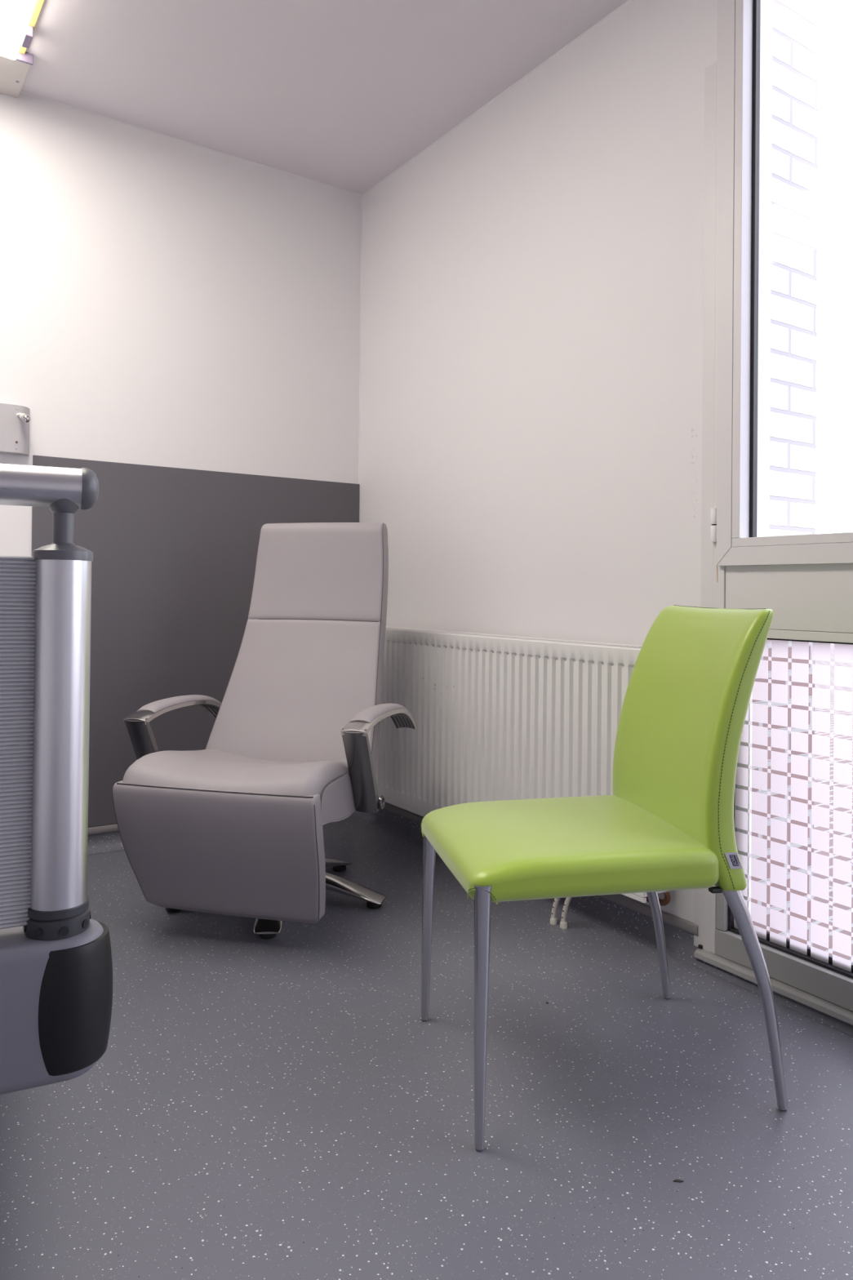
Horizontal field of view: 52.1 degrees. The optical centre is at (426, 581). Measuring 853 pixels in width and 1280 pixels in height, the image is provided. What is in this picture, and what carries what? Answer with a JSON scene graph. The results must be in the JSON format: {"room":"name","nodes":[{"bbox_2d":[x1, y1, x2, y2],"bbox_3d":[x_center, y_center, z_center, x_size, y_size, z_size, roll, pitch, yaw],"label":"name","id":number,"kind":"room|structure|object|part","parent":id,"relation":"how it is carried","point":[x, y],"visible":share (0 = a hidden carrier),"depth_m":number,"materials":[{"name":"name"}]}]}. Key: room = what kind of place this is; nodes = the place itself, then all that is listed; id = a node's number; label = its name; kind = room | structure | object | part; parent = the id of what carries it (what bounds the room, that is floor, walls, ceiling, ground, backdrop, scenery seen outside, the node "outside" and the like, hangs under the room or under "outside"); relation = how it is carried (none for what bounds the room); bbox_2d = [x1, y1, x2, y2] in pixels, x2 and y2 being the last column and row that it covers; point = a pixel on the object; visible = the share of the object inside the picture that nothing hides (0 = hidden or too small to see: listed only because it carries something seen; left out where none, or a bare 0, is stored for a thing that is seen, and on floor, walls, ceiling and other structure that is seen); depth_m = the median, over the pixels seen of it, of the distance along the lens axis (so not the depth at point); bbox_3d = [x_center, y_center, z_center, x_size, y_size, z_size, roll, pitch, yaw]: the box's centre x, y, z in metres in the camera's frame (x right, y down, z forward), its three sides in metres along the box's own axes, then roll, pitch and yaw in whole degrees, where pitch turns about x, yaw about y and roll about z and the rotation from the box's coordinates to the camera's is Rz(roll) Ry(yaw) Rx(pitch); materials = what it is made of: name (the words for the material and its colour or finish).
{"room":"hospital room","nodes":[
{"label":"hospital room","id":0,"kind":"room"},
{"bbox_2d":[0,93,361,556],"bbox_3d":[-2.099,-0.331,2.812,4.495,2.915,0.120,1,-1,-34],"label":"wall","id":1,"kind":"structure","parent":0,"point":[165,301],"depth_m":3.47,"materials":[{"name":"white paint"}]},
{"bbox_2d":[0,403,31,456],"bbox_3d":[-1.518,-0.546,3.062,0.251,0.171,0.122,1,-1,-34],"label":"wall box","id":2,"kind":"object","parent":1,"relation":"attached to","point":[15,420],"depth_m":3.10,"materials":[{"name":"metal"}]},
{"bbox_3d":[-1.413,-0.575,3.079,0.031,0.031,0.031,1,-1,-34],"label":"knob","id":3,"kind":"part","parent":2,"relation":"part of","materials":[{"name":"metal"}]},
{"bbox_2d":[88,823,118,835],"bbox_3d":[-2.084,0.926,2.740,4.275,0.030,0.010,1,-1,-34],"label":"trim","id":4,"kind":"structure","parent":1,"relation":"attached to","point":[113,827],"depth_m":3.32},
{"bbox_2d":[19,91,361,196],"bbox_3d":[-2.058,-1.789,2.772,4.275,0.009,0.009,1,-1,-34],"label":"trim","id":5,"kind":"structure","parent":1,"relation":"attached to","point":[22,92],"depth_m":3.50,"materials":[{"name":"white paint"}]},
{"bbox_2d":[31,455,359,826],"bbox_3d":[-0.878,0.240,3.566,1.370,1.384,0.008,1,-1,-34],"label":"wall panel","id":6,"kind":"object","parent":1,"relation":"attached to","point":[174,550],"visible":0.46,"depth_m":3.46,"materials":[{"name":"grey paint"}]},
{"bbox_2d":[87,813,351,855],"bbox_3d":[-2.074,0.972,2.724,4.275,0.066,0.048,1,-1,-34],"label":"baseboard","id":7,"kind":"structure","parent":1,"relation":"attached to","point":[104,842],"depth_m":3.32,"materials":[{"name":"plastic"}]},
{"bbox_2d":[358,195,362,484],"bbox_3d":[-0.300,-1.101,3.970,0.007,1.315,0.007,1,-1,-34],"label":"trim","id":8,"kind":"structure","parent":1,"relation":"attached to","point":[362,196],"depth_m":3.97,"materials":[{"name":"white paint"}]},
{"bbox_2d":[20,0,627,195],"bbox_3d":[-0.429,-1.856,0.406,4.495,0.120,5.945,1,-1,-34],"label":"ceiling","id":9,"kind":"structure","parent":0,"point":[340,94],"depth_m":3.00,"materials":[{"name":"paint"}]},
{"bbox_2d":[0,0,44,97],"bbox_3d":[-1.069,-1.763,1.996,0.644,0.046,2.393,1,-1,-34],"label":"ceiling lamp","id":10,"kind":"object","parent":9,"relation":"attached to","point":[18,18],"visible":1,"depth_m":2.80,"materials":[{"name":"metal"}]},
{"bbox_2d":[0,0,36,60],"bbox_3d":[-1.005,-1.762,1.876,0.565,0.041,2.124,1,-1,-34],"label":"diffuser","id":11,"kind":"object","parent":10,"relation":"attached to","point":[16,16],"depth_m":2.73,"materials":[{"name":"white plastic"}]},
{"bbox_3d":[-1.596,-1.767,2.767,0.644,0.034,0.010,1,-1,-34],"label":"plate","id":12,"kind":"part","parent":10,"relation":"part of","materials":[{"name":"white metal"}]},
{"bbox_3d":[-0.759,-1.776,2.044,0.025,0.012,2.124,1,-1,-34],"label":"rail","id":13,"kind":"part","parent":10,"relation":"part of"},
{"bbox_2d":[0,814,852,1279],"bbox_3d":[-0.481,1.058,0.301,4.375,0.120,5.845,1,-1,-34],"label":"floor","id":14,"kind":"structure","parent":0,"point":[285,1106],"depth_m":1.67,"materials":[{"name":"plastic"}]},
{"bbox_2d":[0,463,112,1094],"bbox_3d":[-1.264,0.435,1.688,1.061,1.138,2.073,1,-1,-25],"label":"hospital bed","id":15,"kind":"object","parent":14,"relation":"on","point":[56,966],"visible":1,"depth_m":0.97,"materials":[{"name":"grey paint"}]},
{"bbox_3d":[-0.844,0.171,0.798,0.900,0.412,0.023,1,-1,-25],"label":"ribbed panel","id":16,"kind":"part","parent":15,"relation":"part of","materials":[{"name":"grey plastic"}]},
{"bbox_3d":[-0.842,-0.114,0.802,0.976,0.046,0.046,1,-1,-25],"label":"rail","id":17,"kind":"part","parent":15,"relation":"part of","materials":[{"name":"silver metal"}]},
{"bbox_3d":[-0.419,0.173,0.998,0.062,0.394,0.062,1,-1,-25],"label":"post","id":18,"kind":"part","parent":15,"relation":"part of","materials":[{"name":"silver metal"}]},
{"bbox_2d":[111,522,416,939],"bbox_3d":[-0.486,0.402,2.766,0.776,1.241,0.889,0,-1,14],"label":"recliner","id":19,"kind":"object","parent":14,"relation":"on","point":[233,826],"visible":1,"depth_m":2.67,"materials":[{"name":"grey leather"}]},
{"bbox_3d":[-0.861,0.543,2.696,0.073,0.264,0.162,0,-1,14],"label":"armrest","id":20,"kind":"part","parent":19,"relation":"part of","materials":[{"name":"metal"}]},
{"bbox_3d":[-0.515,0.575,2.605,0.592,0.146,0.539,0,-1,14],"label":"seat","id":21,"kind":"part","parent":19,"relation":"part of","materials":[{"name":"grey leather"}]},
{"bbox_3d":[-0.466,0.955,2.646,0.080,0.097,0.326,1,-1,-4],"label":"leg","id":22,"kind":"part","parent":19,"relation":"part of","materials":[{"name":"metal"}]},
{"bbox_3d":[-0.414,0.216,2.997,0.590,0.861,0.411,0,-1,14],"label":"backrest","id":23,"kind":"part","parent":19,"relation":"part of","materials":[{"name":"grey leather"}]},
{"bbox_3d":[-0.379,0.960,3.002,0.080,0.097,0.326,0,-1,32],"label":"leg","id":24,"kind":"part","parent":19,"relation":"part of","materials":[{"name":"metal"}]},
{"bbox_3d":[-0.293,0.959,2.793,0.326,0.097,0.080,0,-1,14],"label":"leg","id":25,"kind":"part","parent":19,"relation":"part of","materials":[{"name":"metal"}]},
{"bbox_3d":[-0.190,0.548,2.529,0.073,0.264,0.162,0,-1,14],"label":"armrest","id":26,"kind":"part","parent":19,"relation":"part of","materials":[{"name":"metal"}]},
{"bbox_2d":[550,897,559,924],"bbox_3d":[0.406,0.950,2.621,0.072,0.161,0.028,0,-1,26],"label":"pipe","id":27,"kind":"object","parent":14,"relation":"on","point":[553,920],"visible":0.56,"depth_m":2.63,"materials":[{"name":"white plastic"}]},
{"bbox_2d":[560,897,572,928],"bbox_3d":[0.430,0.950,2.592,0.070,0.161,0.028,0,-1,25],"label":"pipe","id":28,"kind":"object","parent":14,"relation":"on","point":[563,923],"visible":0.73,"depth_m":2.60,"materials":[{"name":"white plastic"}]},
{"bbox_2d":[420,604,787,1151],"bbox_3d":[0.343,0.537,1.865,0.642,0.972,0.494,1,-1,-12],"label":"chair","id":29,"kind":"object","parent":14,"relation":"on","point":[667,823],"visible":1,"depth_m":1.74,"materials":[{"name":"green leather"}]},
{"bbox_3d":[0.005,0.783,2.026,0.036,0.466,0.036,1,-1,-12],"label":"leg","id":30,"kind":"part","parent":29,"relation":"part of","materials":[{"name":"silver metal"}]},
{"bbox_3d":[0.100,0.780,1.577,0.036,0.466,0.036,1,-1,-12],"label":"leg","id":31,"kind":"part","parent":29,"relation":"part of","materials":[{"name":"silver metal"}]},
{"bbox_3d":[0.275,0.547,1.851,0.504,0.086,0.478,1,-1,-12],"label":"seat","id":32,"kind":"part","parent":29,"relation":"part of","materials":[{"name":"green leather"}]},
{"bbox_3d":[0.537,0.786,2.135,0.147,0.477,0.027,1,-1,-21],"label":"leg","id":33,"kind":"part","parent":29,"relation":"part of","materials":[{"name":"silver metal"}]},
{"bbox_3d":[0.577,0.325,1.916,0.167,0.540,0.476,1,-1,-12],"label":"backrest","id":34,"kind":"part","parent":29,"relation":"part of","materials":[{"name":"green leather"}]},
{"bbox_3d":[0.630,0.783,1.693,0.147,0.477,0.027,1,-1,-3],"label":"leg","id":35,"kind":"part","parent":29,"relation":"part of","materials":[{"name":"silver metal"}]},
{"bbox_2d":[673,1179,684,1182],"bbox_3d":[0.429,1.018,1.485,0.019,0.002,0.006,0,-1,15],"label":"crumb","id":36,"kind":"object","parent":14,"relation":"on","point":[675,1180],"visible":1,"depth_m":1.48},
{"bbox_2d":[359,0,717,922],"bbox_3d":[1.387,-0.307,1.568,0.100,2.915,5.865,1,-1,-34],"label":"wall","id":37,"kind":"structure","parent":0,"point":[531,393],"depth_m":2.91,"materials":[{"name":"white paint"}]},
{"bbox_2d":[361,0,631,195],"bbox_3d":[0.594,-1.762,2.678,0.009,0.009,3.145,1,-1,-34],"label":"trim","id":38,"kind":"structure","parent":37,"relation":"attached to","point":[628,1],"depth_m":3.11,"materials":[{"name":"white paint"}]},
{"bbox_2d":[375,626,667,902],"bbox_3d":[0.200,0.530,3.071,0.140,0.690,1.600,1,-1,-34],"label":"radiator","id":39,"kind":"object","parent":37,"relation":"attached to","point":[496,717],"visible":0.57,"depth_m":2.91,"materials":[{"name":"white metal"}]},
{"bbox_2d":[386,626,642,648],"bbox_3d":[0.187,0.188,3.064,0.095,0.006,1.600,1,-1,-34],"label":"grille","id":40,"kind":"object","parent":39,"relation":"attached to","point":[538,642],"depth_m":2.90,"materials":[{"name":"white metal"}]},
{"bbox_3d":[0.634,0.521,2.400,0.096,0.672,0.002,1,-1,-34],"label":"panel","id":41,"kind":"part","parent":39,"relation":"part of","materials":[{"name":"white metal"}]},
{"bbox_2d":[645,891,671,906],"bbox_3d":[0.616,0.883,2.489,0.024,0.049,0.199,1,-1,-34],"label":"pipe","id":42,"kind":"object","parent":39,"relation":"attached to","point":[666,900],"visible":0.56,"depth_m":2.41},
{"bbox_2d":[383,801,697,936],"bbox_3d":[0.208,0.955,3.165,0.010,0.030,1.892,1,-1,-34],"label":"trim","id":43,"kind":"structure","parent":37,"relation":"attached to","point":[668,918],"depth_m":2.56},
{"bbox_2d":[351,808,852,1035],"bbox_3d":[0.573,0.999,2.595,0.048,0.066,3.245,1,-1,-34],"label":"baseboard","id":44,"kind":"structure","parent":37,"relation":"attached to","point":[638,926],"depth_m":2.56,"materials":[{"name":"plastic"}]},
{"bbox_2d":[693,0,852,1026],"bbox_3d":[1.087,-0.318,1.995,0.149,2.700,1.068,1,-1,-34],"label":"window","id":45,"kind":"structure","parent":37,"relation":"in","point":[806,580],"depth_m":2.29,"materials":[{"name":"paint"}]},
{"bbox_3d":[1.096,-0.336,1.967,0.081,2.665,1.011,1,-1,-34],"label":"frame","id":46,"kind":"part","parent":45,"relation":"part of","materials":[{"name":"paint"}]},
{"bbox_3d":[1.139,-0.318,1.989,0.069,2.700,1.000,1,-1,-34],"label":"frame","id":47,"kind":"part","parent":45,"relation":"part of","materials":[{"name":"white metal"}]},
{"bbox_3d":[1.047,1.006,1.950,0.072,0.021,1.045,1,-1,-34],"label":"sill","id":48,"kind":"part","parent":45,"relation":"part of","materials":[{"name":"metal"}]},
{"bbox_3d":[1.080,0.569,1.944,0.058,0.851,0.996,1,-1,-34],"label":"frame","id":49,"kind":"part","parent":45,"relation":"part of","materials":[{"name":"metal"}]},
{"bbox_3d":[1.071,-0.836,1.969,0.055,1.586,0.941,1,-1,-34],"label":"sash","id":50,"kind":"part","parent":45,"relation":"part of","materials":[{"name":"paint"}]},
{"bbox_3d":[1.094,0.028,1.943,0.051,0.182,0.976,1,-1,-34],"label":"infill panel","id":51,"kind":"part","parent":45,"relation":"part of","materials":[{"name":"paint"}]},
{"bbox_3d":[1.095,0.534,1.938,0.004,0.782,0.968,1,-1,-34],"label":"patterned pane","id":52,"kind":"part","parent":45,"relation":"part of","materials":[{"name":"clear glass"}]},
{"bbox_2d":[751,0,818,947],"bbox_3d":[0.223,-0.732,3.569,0.299,3.660,2.760,1,-1,-34],"label":"wall","id":53,"kind":"structure","parent":0,"point":[795,34],"depth_m":2.45,"materials":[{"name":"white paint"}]},
{"label":"outside","id":54,"kind":"structure","parent":0,"visible":0},
{"bbox_2d":[813,643,852,963],"bbox_3d":[20.795,1.616,26.303,59.900,0.140,100.000,1,-1,-34],"label":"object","id":55,"kind":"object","parent":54,"point":[832,649],"depth_m":4.30,"materials":[{"name":"white metal"}]}
]}

